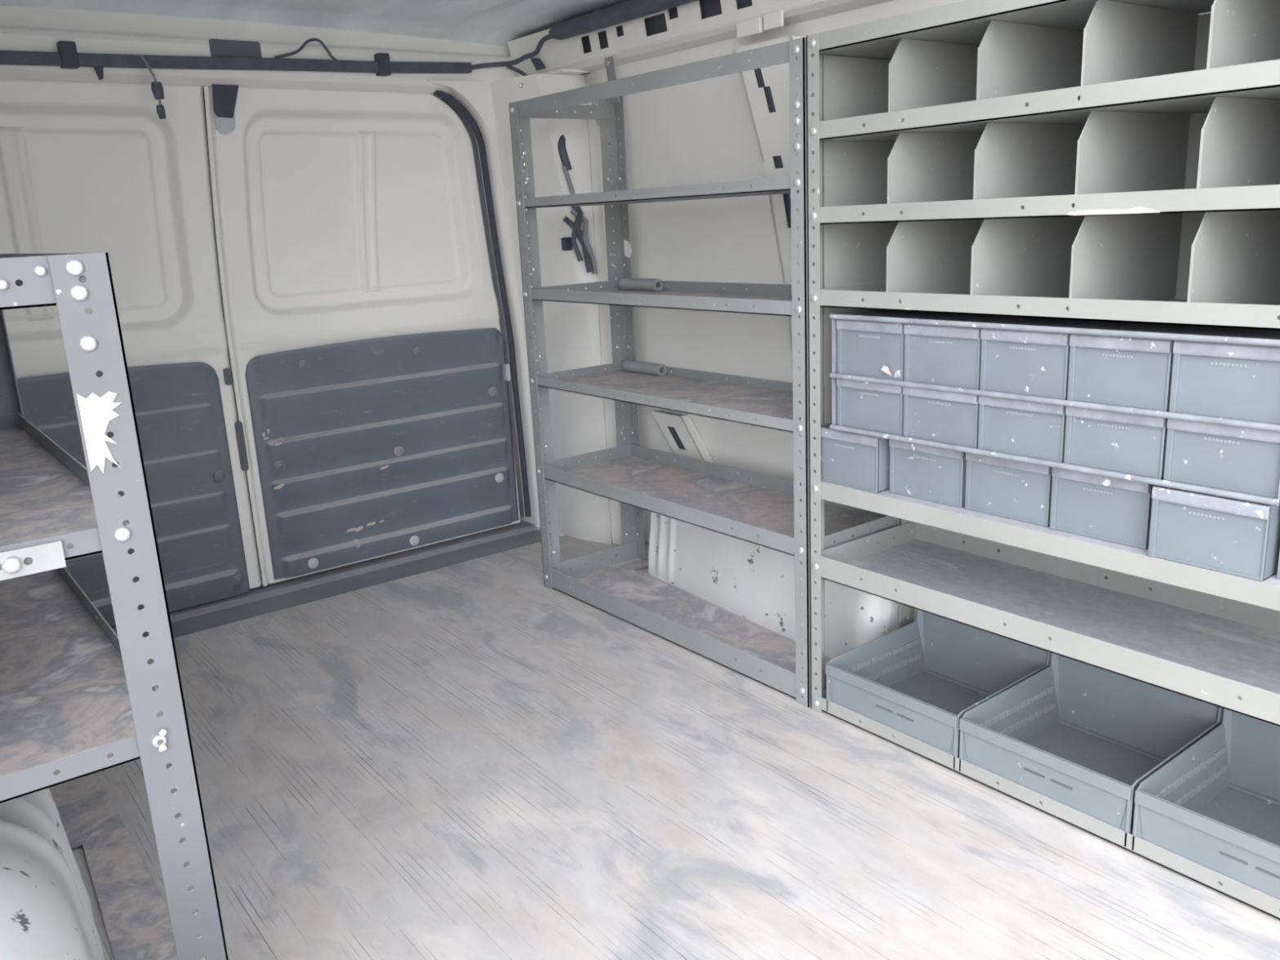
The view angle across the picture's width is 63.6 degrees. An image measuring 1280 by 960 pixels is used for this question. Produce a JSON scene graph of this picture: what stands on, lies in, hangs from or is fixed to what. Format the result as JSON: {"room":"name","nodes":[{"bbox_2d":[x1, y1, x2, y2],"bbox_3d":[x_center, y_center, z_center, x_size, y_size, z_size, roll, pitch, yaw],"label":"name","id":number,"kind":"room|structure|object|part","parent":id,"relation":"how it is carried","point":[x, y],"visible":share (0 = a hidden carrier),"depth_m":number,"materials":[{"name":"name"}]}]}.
{"room":"vehicle interior","nodes":[
{"label":"vehicle interior","id":0,"kind":"room"},
{"bbox_2d":[0,0,627,46],"bbox_3d":[-0.515,-0.893,1.610,1.842,0.071,1.960,-13,18,-36],"label":"ceiling","id":1,"kind":"structure","parent":0,"point":[491,22],"depth_m":2.41,"materials":[{"name":"grey paint"}]},
{"bbox_2d":[548,0,697,39],"bbox_3d":[0.170,-0.996,2.060,0.043,0.044,1.255,-13,18,-36],"label":"wiring sleeve","id":2,"kind":"object","parent":1,"relation":"attached to","point":[629,10],"visible":1,"depth_m":2.34,"materials":[{"name":"black plastic"}]},
{"bbox_2d":[426,68,630,544],"bbox_3d":[-0.317,-0.497,2.841,0.439,1.400,0.430,-13,18,-36],"label":"pillar","id":3,"kind":"structure","parent":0,"point":[578,335],"depth_m":2.82,"materials":[{"name":"white paint"}]},
{"bbox_2d":[0,79,262,626],"bbox_3d":[-1.313,-0.238,2.316,0.793,1.238,0.154,-13,18,-36],"label":"door","id":4,"kind":"structure","parent":3,"relation":"in","point":[86,167],"depth_m":2.41,"materials":[{"name":"white paint"}]},
{"bbox_3d":[-1.024,-0.257,2.566,0.016,0.042,0.007,-13,18,-36],"label":"latch plate","id":5,"kind":"part","parent":4,"relation":"part of","materials":[{"name":"plastic"}]},
{"bbox_2d":[208,39,262,57],"bbox_3d":[-0.908,-0.967,2.321,0.112,0.039,0.002,-13,18,-36],"label":"interior light","id":6,"kind":"object","parent":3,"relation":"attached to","point":[218,47],"visible":1,"depth_m":2.32,"materials":[{"name":"plastic"}]},
{"bbox_2d":[0,40,471,80],"bbox_3d":[-1.012,-0.905,2.241,1.455,0.083,0.036,-13,18,-36],"label":"cable cover","id":7,"kind":"object","parent":3,"relation":"attached to","point":[67,56],"visible":1,"depth_m":2.28,"materials":[{"name":"black plastic"}]},
{"bbox_2d":[139,53,165,119],"bbox_3d":[-1.038,-0.841,2.207,0.036,0.132,0.025,-13,18,-36],"label":"lead","id":8,"kind":"object","parent":7,"relation":"hanging from","point":[157,87],"visible":1,"depth_m":2.21,"materials":[{"name":"plastic"}]},
{"bbox_2d":[274,38,336,59],"bbox_3d":[-0.777,-1.001,2.398,0.148,0.050,0.011,-13,18,-36],"label":"cable","id":9,"kind":"object","parent":7,"relation":"attached to","point":[308,41],"visible":1,"depth_m":2.40,"materials":[{"name":"black rubber"}]},
{"bbox_2d":[471,34,551,70],"bbox_3d":[-0.305,-1.091,2.643,0.263,0.066,0.099,3,16,23],"label":"cable","id":10,"kind":"object","parent":7,"relation":"attached to","point":[547,37],"visible":0.93,"depth_m":2.67,"materials":[{"name":"black rubber"}]},
{"bbox_2d":[0,4,519,98],"bbox_3d":[-1.038,-0.958,2.297,1.800,0.160,0.116,-13,18,-36],"label":"door header","id":11,"kind":"structure","parent":3,"relation":"attached to","point":[27,28],"depth_m":2.34,"materials":[{"name":"white paint"}]},
{"bbox_2d":[111,516,566,638],"bbox_3d":[-0.952,0.311,2.683,1.950,0.034,0.250,-13,18,-36],"label":"door sill","id":12,"kind":"structure","parent":3,"relation":"attached to","point":[272,597],"depth_m":2.79,"materials":[{"name":"metal"}]},
{"bbox_2d":[204,84,520,586],"bbox_3d":[-0.684,-0.387,2.770,0.799,1.234,0.166,-13,18,-36],"label":"door","id":13,"kind":"structure","parent":3,"relation":"in","point":[371,372],"depth_m":2.74,"materials":[{"name":"white paint"}]},
{"bbox_3d":[-0.393,-0.318,3.043,0.014,0.050,0.018,-13,18,-36],"label":"striker plate","id":14,"kind":"part","parent":13,"relation":"part of","materials":[{"name":"grey plastic"}]},
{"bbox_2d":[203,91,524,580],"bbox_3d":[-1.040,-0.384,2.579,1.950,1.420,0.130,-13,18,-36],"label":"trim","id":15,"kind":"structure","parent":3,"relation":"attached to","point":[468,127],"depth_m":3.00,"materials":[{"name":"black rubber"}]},
{"bbox_2d":[433,89,530,516],"bbox_3d":[-0.429,-0.448,2.906,0.058,1.224,0.285,6,17,31],"label":"seal","id":16,"kind":"object","parent":3,"relation":"attached to","point":[447,97],"visible":0.98,"depth_m":2.97,"materials":[{"name":"black rubber"}]},
{"bbox_2d":[506,65,527,75],"bbox_3d":[-0.281,-0.999,2.727,0.123,0.190,0.053,2,15,18],"label":"cable","id":17,"kind":"object","parent":3,"relation":"attached to","point":[509,67],"visible":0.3,"depth_m":2.71,"materials":[{"name":"black rubber"}]},
{"bbox_2d":[557,134,571,170],"bbox_3d":[-0.203,-0.868,2.663,0.034,0.141,0.051,-13,18,-36],"label":"cable","id":18,"kind":"object","parent":3,"relation":"attached to","point":[562,152],"visible":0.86,"depth_m":2.65,"materials":[{"name":"black rubber"}]},
{"bbox_2d":[561,165,574,194],"bbox_3d":[-0.183,-0.768,2.674,0.033,0.088,0.011,-5,15,-10],"label":"cable","id":19,"kind":"object","parent":3,"relation":"attached to","point":[564,169],"visible":0.81,"depth_m":2.67,"materials":[{"name":"plastic"}]},
{"bbox_2d":[560,206,597,274],"bbox_3d":[-0.162,-0.636,2.703,0.090,0.196,0.039,-2,14,3],"label":"wiring loom","id":20,"kind":"object","parent":3,"relation":"attached to","point":[568,242],"visible":0.97,"depth_m":2.70,"materials":[{"name":"plastic"}]},
{"bbox_2d":[71,534,1279,959],"bbox_3d":[-0.063,0.564,1.533,1.920,0.030,2.700,-13,18,-36],"label":"floor","id":21,"kind":"structure","parent":0,"point":[479,758],"depth_m":1.61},
{"bbox_2d":[0,787,103,959],"bbox_3d":[-0.671,0.539,1.048,0.298,0.314,1.040,-13,18,-36],"label":"wheel arch","id":22,"kind":"object","parent":21,"relation":"on","point":[46,910],"visible":0.82,"depth_m":1.10,"materials":[{"name":"white paint"}]},
{"bbox_2d":[0,252,228,959],"bbox_3d":[-0.880,0.175,1.333,0.323,0.896,0.912,-13,18,-36],"label":"shelving rack","id":23,"kind":"object","parent":21,"relation":"on","point":[80,699],"visible":1,"depth_m":1.11,"materials":[{"name":"grey metal"}]},
{"bbox_3d":[-1.040,0.076,1.753,0.050,0.896,0.034,-13,18,-36],"label":"post","id":24,"kind":"part","parent":23,"relation":"part of","materials":[{"name":"grey metal"}]},
{"bbox_3d":[-0.897,-0.239,1.235,0.303,0.045,0.898,-13,18,-36],"label":"shelf","id":25,"kind":"part","parent":23,"relation":"part of","materials":[{"name":"grey metal"}]},
{"bbox_3d":[-0.885,0.003,1.296,0.303,0.025,0.898,-13,18,-36],"label":"shelf","id":26,"kind":"part","parent":23,"relation":"part of","materials":[{"name":"grey metal"}]},
{"bbox_3d":[-0.875,0.220,1.352,0.303,0.026,0.898,-13,18,-36],"label":"shelf","id":27,"kind":"part","parent":23,"relation":"part of","materials":[{"name":"grey metal"}]},
{"bbox_3d":[-0.857,0.579,1.443,0.303,0.051,0.898,-13,18,-36],"label":"shelf","id":28,"kind":"part","parent":23,"relation":"part of","materials":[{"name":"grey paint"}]},
{"bbox_2d":[508,37,901,706],"bbox_3d":[0.123,-0.295,2.219,0.304,1.274,0.917,-13,18,-36],"label":"shelving rack","id":29,"kind":"object","parent":21,"relation":"on","point":[773,513],"visible":0.72,"depth_m":2.29,"materials":[{"name":"grey metal"}]},
{"bbox_3d":[-0.241,-0.296,2.503,0.052,1.169,0.034,-13,18,-36],"label":"post","id":30,"kind":"part","parent":29,"relation":"part of","materials":[{"name":"grey metal"}]},
{"bbox_3d":[-0.043,-0.357,2.644,0.048,1.199,0.036,-13,18,-36],"label":"post","id":31,"kind":"part","parent":29,"relation":"part of","materials":[{"name":"grey metal"}]},
{"bbox_2d":[618,277,663,291],"bbox_3d":[0.002,-0.480,2.537,0.030,0.030,0.140,-13,18,-36],"label":"tube","id":32,"kind":"object","parent":29,"relation":"on","point":[624,283],"visible":1,"depth_m":2.52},
{"bbox_2d":[622,359,666,376],"bbox_3d":[0.011,-0.281,2.587,0.030,0.030,0.140,-13,18,-36],"label":"spacer","id":33,"kind":"object","parent":29,"relation":"on","point":[633,366],"visible":1,"depth_m":2.57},
{"bbox_3d":[0.120,-0.394,2.195,0.293,0.026,0.910,-13,18,-36],"label":"shelf","id":34,"kind":"part","parent":29,"relation":"part of","materials":[{"name":"grey metal"}]},
{"bbox_3d":[0.110,-0.596,2.144,0.293,0.022,0.910,-13,18,-36],"label":"shelf","id":35,"kind":"part","parent":29,"relation":"part of","materials":[{"name":"grey metal"}]},
{"bbox_3d":[0.129,-0.194,2.247,0.293,0.023,0.910,-13,18,-36],"label":"shelf","id":36,"kind":"part","parent":29,"relation":"part of","materials":[{"name":"grey metal"}]},
{"bbox_3d":[0.153,0.293,2.371,0.293,0.051,0.910,-13,18,-36],"label":"shelf","id":37,"kind":"part","parent":29,"relation":"part of","materials":[{"name":"grey metal"}]},
{"bbox_3d":[0.100,-0.795,2.093,0.293,0.032,0.910,-13,18,-36],"label":"frame","id":38,"kind":"part","parent":29,"relation":"part of","materials":[{"name":"grey paint"}]},
{"bbox_3d":[0.140,0.024,2.302,0.293,0.034,0.910,-13,18,-36],"label":"shelf","id":39,"kind":"part","parent":29,"relation":"part of","materials":[{"name":"grey metal"}]},
{"bbox_3d":[0.296,-0.147,1.817,0.045,1.169,0.032,-13,18,-36],"label":"post","id":40,"kind":"part","parent":29,"relation":"part of","materials":[{"name":"grey metal"}]},
{"bbox_3d":[0.490,-0.350,1.926,0.045,0.908,0.034,-13,18,-36],"label":"post","id":41,"kind":"part","parent":29,"relation":"part of","materials":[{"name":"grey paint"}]},
{"bbox_2d":[647,472,907,657],"bbox_3d":[0.272,0.162,2.396,0.177,0.289,0.820,-13,18,-36],"label":"wheel arch","id":42,"kind":"object","parent":21,"relation":"on","point":[755,583],"visible":0.39,"depth_m":2.35,"materials":[{"name":"white paint"}]},
{"bbox_2d":[806,0,1279,919],"bbox_3d":[0.695,-0.089,1.510,0.304,1.171,0.937,-13,18,-36],"label":"rack","id":43,"kind":"object","parent":21,"relation":"on","point":[1091,160],"visible":0.79,"depth_m":1.51,"materials":[{"name":"grey metal"}]},
{"bbox_3d":[0.313,-0.141,1.786,0.034,1.171,0.025,-13,18,-36],"label":"post","id":44,"kind":"part","parent":43,"relation":"part of","materials":[{"name":"grey metal"}]},
{"bbox_2d":[813,422,889,493],"bbox_3d":[0.449,-0.060,1.833,0.261,0.095,0.140,-13,18,-36],"label":"storage bin","id":45,"kind":"object","parent":43,"relation":"on","point":[860,461],"visible":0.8,"depth_m":1.74,"materials":[{"name":"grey plastic"}]},
{"bbox_3d":[0.399,-0.353,1.820,0.217,0.730,0.002,-13,18,-36],"label":"panel","id":46,"kind":"part","parent":43,"relation":"part of","materials":[{"name":"grey paint"}]},
{"bbox_3d":[0.522,-0.189,1.935,0.045,1.171,0.034,-13,18,-36],"label":"post","id":47,"kind":"part","parent":43,"relation":"part of","materials":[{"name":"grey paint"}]},
{"bbox_2d":[888,439,966,507],"bbox_3d":[0.556,-0.038,1.726,0.261,0.095,0.140,-13,18,-36],"label":"storage bin","id":48,"kind":"object","parent":43,"relation":"on","point":[931,473],"visible":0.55,"depth_m":1.65,"materials":[{"name":"plastic"}]},
{"bbox_2d":[825,608,1051,768],"bbox_3d":[0.531,0.331,1.850,0.273,0.195,0.283,-13,18,-36],"label":"tub","id":49,"kind":"object","parent":43,"relation":"on","point":[917,679],"visible":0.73,"depth_m":1.92,"materials":[{"name":"plastic"}]},
{"bbox_2d":[964,452,1052,526],"bbox_3d":[0.645,-0.013,1.614,0.261,0.095,0.140,-13,18,-36],"label":"storage bin","id":50,"kind":"object","parent":43,"relation":"on","point":[1002,487],"visible":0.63,"depth_m":1.54,"materials":[{"name":"plastic"}]},
{"bbox_2d":[818,0,1214,59],"bbox_3d":[0.670,-0.643,1.370,0.293,0.027,0.930,-13,18,-36],"label":"shelf","id":51,"kind":"object","parent":43,"relation":"attached to","point":[961,27],"depth_m":1.47,"materials":[{"name":"grey metal"}]},
{"bbox_2d":[812,184,1279,224],"bbox_3d":[0.682,-0.386,1.435,0.293,0.028,0.930,-13,18,-36],"label":"shelf","id":52,"kind":"object","parent":43,"relation":"attached to","point":[1087,204],"depth_m":1.43,"materials":[{"name":"grey metal"}]},
{"bbox_2d":[815,520,1279,726],"bbox_3d":[0.711,0.203,1.586,0.293,0.041,0.930,-13,18,-36],"label":"shelf","id":53,"kind":"object","parent":43,"relation":"attached to","point":[1217,651],"depth_m":1.62,"materials":[{"name":"grey metal"}]},
{"bbox_2d":[819,59,1279,141],"bbox_3d":[0.676,-0.514,1.403,0.293,0.028,0.930,-13,18,-36],"label":"shelf","id":54,"kind":"object","parent":43,"relation":"attached to","point":[1185,97],"depth_m":1.38,"materials":[{"name":"grey metal"}]},
{"bbox_2d":[820,480,1279,611],"bbox_3d":[0.704,0.066,1.551,0.293,0.031,0.930,-13,18,-36],"label":"shelf","id":55,"kind":"object","parent":43,"relation":"attached to","point":[1134,561],"depth_m":1.46,"materials":[{"name":"grey metal"}]},
{"bbox_2d":[820,280,1279,329],"bbox_3d":[0.688,-0.257,1.468,0.293,0.028,0.930,-13,18,-36],"label":"shelf","id":56,"kind":"object","parent":43,"relation":"attached to","point":[1251,304],"depth_m":1.44,"materials":[{"name":"grey metal"}]},
{"bbox_2d":[821,688,1279,919],"bbox_3d":[0.723,0.462,1.652,0.293,0.026,0.930,-13,18,-36],"label":"shelf","id":57,"kind":"object","parent":43,"relation":"attached to","point":[1261,901],"depth_m":1.53,"materials":[{"name":"grey metal"}]},
{"bbox_2d":[829,309,1279,506],"bbox_3d":[0.646,-0.149,1.548,0.290,0.195,0.700,-13,18,-36],"label":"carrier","id":58,"kind":"object","parent":43,"relation":"in","point":[1262,337],"visible":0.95,"depth_m":1.42,"materials":[{"name":"metal"}]},
{"bbox_3d":[0.436,-0.207,1.820,0.284,0.185,0.002,-13,18,-36],"label":"panel","id":59,"kind":"part","parent":58,"relation":"part of","materials":[{"name":"plastic"}]},
{"bbox_2d":[836,378,903,435],"bbox_3d":[0.481,-0.147,1.774,0.276,0.085,0.135,-13,18,-36],"label":"storage bin","id":60,"kind":"object","parent":58,"relation":"in","point":[861,405],"visible":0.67,"depth_m":1.69,"materials":[{"name":"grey plastic"}]},
{"bbox_2d":[836,319,904,381],"bbox_3d":[0.477,-0.237,1.751,0.276,0.092,0.135,-13,18,-36],"label":"storage bin","id":61,"kind":"object","parent":58,"relation":"in","point":[864,347],"visible":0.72,"depth_m":1.67,"materials":[{"name":"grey plastic"}]},
{"bbox_2d":[902,386,979,448],"bbox_3d":[0.566,-0.124,1.667,0.276,0.085,0.135,-13,18,-36],"label":"storage bin","id":62,"kind":"object","parent":58,"relation":"in","point":[934,415],"visible":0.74,"depth_m":1.59,"materials":[{"name":"plastic"}]},
{"bbox_2d":[903,323,982,389],"bbox_3d":[0.561,-0.213,1.644,0.276,0.092,0.135,-13,18,-36],"label":"storage bin","id":63,"kind":"object","parent":58,"relation":"in","point":[938,355],"visible":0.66,"depth_m":1.56,"materials":[{"name":"plastic"}]},
{"bbox_2d":[977,395,1066,462],"bbox_3d":[0.650,-0.101,1.560,0.276,0.085,0.135,-13,18,-36],"label":"storage bin","id":64,"kind":"object","parent":58,"relation":"in","point":[1036,430],"visible":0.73,"depth_m":1.48,"materials":[{"name":"plastic"}]},
{"bbox_2d":[979,328,1070,399],"bbox_3d":[0.646,-0.190,1.537,0.276,0.092,0.135,-13,18,-36],"label":"storage bin","id":65,"kind":"object","parent":58,"relation":"in","point":[1022,362],"visible":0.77,"depth_m":1.46,"materials":[{"name":"plastic"}]},
{"bbox_2d":[829,373,1279,431],"bbox_3d":[0.647,-0.144,1.549,0.290,0.008,0.700,-13,18,-36],"label":"tray","id":66,"kind":"object","parent":58,"relation":"on","point":[1222,421],"depth_m":1.40,"materials":[{"name":"plastic"}]},
{"bbox_2d":[829,424,1279,506],"bbox_3d":[0.651,-0.058,1.571,0.290,0.008,0.700,-13,18,-36],"label":"tray","id":67,"kind":"object","parent":58,"relation":"on","point":[1252,498],"depth_m":1.41,"materials":[{"name":"plastic"}]},
{"bbox_2d":[1063,406,1167,479],"bbox_3d":[0.735,-0.078,1.453,0.276,0.085,0.135,-13,18,-36],"label":"storage bin","id":68,"kind":"object","parent":58,"relation":"in","point":[1132,444],"visible":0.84,"depth_m":1.37,"materials":[{"name":"plastic"}]},
{"bbox_2d":[1066,333,1174,411],"bbox_3d":[0.730,-0.167,1.430,0.276,0.092,0.135,-13,18,-36],"label":"storage bin","id":69,"kind":"object","parent":58,"relation":"in","point":[1113,371],"visible":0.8,"depth_m":1.35,"materials":[{"name":"plastic"}]},
{"bbox_2d":[1163,418,1279,498],"bbox_3d":[0.819,-0.055,1.346,0.276,0.085,0.135,-13,18,-36],"label":"storage bin","id":70,"kind":"object","parent":58,"relation":"in","point":[1246,460],"visible":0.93,"depth_m":1.27,"materials":[{"name":"plastic"}]},
{"bbox_2d":[1168,340,1279,424],"bbox_3d":[0.815,-0.144,1.323,0.276,0.092,0.135,-13,18,-36],"label":"storage bin","id":71,"kind":"object","parent":58,"relation":"in","point":[1240,382],"visible":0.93,"depth_m":1.25,"materials":[{"name":"plastic"}]},
{"bbox_3d":[0.862,-0.090,1.280,0.284,0.185,0.002,-13,18,-36],"label":"panel","id":72,"kind":"part","parent":58,"relation":"part of","materials":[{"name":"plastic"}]},
{"bbox_2d":[959,653,1222,844],"bbox_3d":[0.706,0.379,1.628,0.273,0.195,0.283,-13,18,-36],"label":"tub","id":73,"kind":"object","parent":43,"relation":"on","point":[1082,737],"visible":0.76,"depth_m":1.69,"materials":[{"name":"plastic"}]},
{"bbox_2d":[1049,467,1155,549],"bbox_3d":[0.732,0.012,1.499,0.261,0.095,0.140,-13,18,-36],"label":"storage bin","id":74,"kind":"object","parent":43,"relation":"on","point":[1116,510],"visible":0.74,"depth_m":1.42,"materials":[{"name":"plastic"}]},
{"bbox_3d":[0.795,-0.465,1.508,0.002,0.396,0.929,-13,18,-36],"label":"panel","id":75,"kind":"part","parent":43,"relation":"part of","materials":[{"name":"grey paint"}]},
{"bbox_2d":[1131,708,1279,899],"bbox_3d":[0.881,0.427,1.406,0.273,0.195,0.283,-13,18,-36],"label":"tub","id":76,"kind":"object","parent":43,"relation":"on","point":[1215,806],"visible":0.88,"depth_m":1.50,"materials":[{"name":"plastic"}]},
{"bbox_2d":[1147,484,1279,581],"bbox_3d":[0.809,0.042,1.368,0.261,0.095,0.140,-13,18,-36],"label":"storage bin","id":77,"kind":"object","parent":43,"relation":"on","point":[1229,535],"visible":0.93,"depth_m":1.29,"materials":[{"name":"plastic"}]},
{"bbox_2d":[1276,551,1279,578],"bbox_3d":[0.917,0.062,1.269,0.261,0.095,0.140,-13,18,-36],"label":"storage bin","id":78,"kind":"object","parent":43,"relation":"on","point":[1278,566],"visible":1,"depth_m":1.25,"materials":[{"name":"plastic"}]},
{"bbox_2d":[584,0,1210,590],"bbox_3d":[0.689,-0.285,1.820,0.112,1.400,2.510,-13,18,-36],"label":"wall","id":79,"kind":"structure","parent":0,"point":[701,131],"depth_m":2.47,"materials":[{"name":"white metal"}]},
{"bbox_2d":[529,57,545,70],"bbox_3d":[-0.263,-1.075,2.665,0.010,0.034,0.061,-13,18,-36],"label":"plug","id":80,"kind":"object","parent":79,"relation":"attached to","point":[537,63],"visible":0.99,"depth_m":2.66,"materials":[{"name":"black plastic"}]},
{"bbox_2d":[649,408,714,462],"bbox_3d":[0.137,-0.056,2.688,0.029,0.220,0.310,-13,18,-36],"label":"trim","id":81,"kind":"structure","parent":79,"relation":"attached to","point":[680,433],"depth_m":2.69,"materials":[{"name":"white paint"}]},
{"bbox_2d":[507,0,891,76],"bbox_3d":[0.528,-0.890,1.723,0.090,0.110,2.760,-13,18,-36],"label":"roof rail","id":82,"kind":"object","parent":79,"relation":"attached to","point":[699,23],"depth_m":2.30,"materials":[{"name":"white paint"}]},
{"bbox_2d":[736,8,783,38],"bbox_3d":[0.238,-0.906,2.053,0.010,0.033,0.130,-13,18,-36],"label":"trim","id":83,"kind":"structure","parent":79,"relation":"attached to","point":[774,20],"depth_m":2.05,"materials":[{"name":"white paint"}]},
{"bbox_2d":[732,35,824,354],"bbox_3d":[0.325,-0.584,2.179,0.119,0.635,0.230,-13,18,-36],"label":"trim","id":84,"kind":"structure","parent":79,"relation":"attached to","point":[766,89],"depth_m":2.17,"materials":[{"name":"white paint"}]}
]}

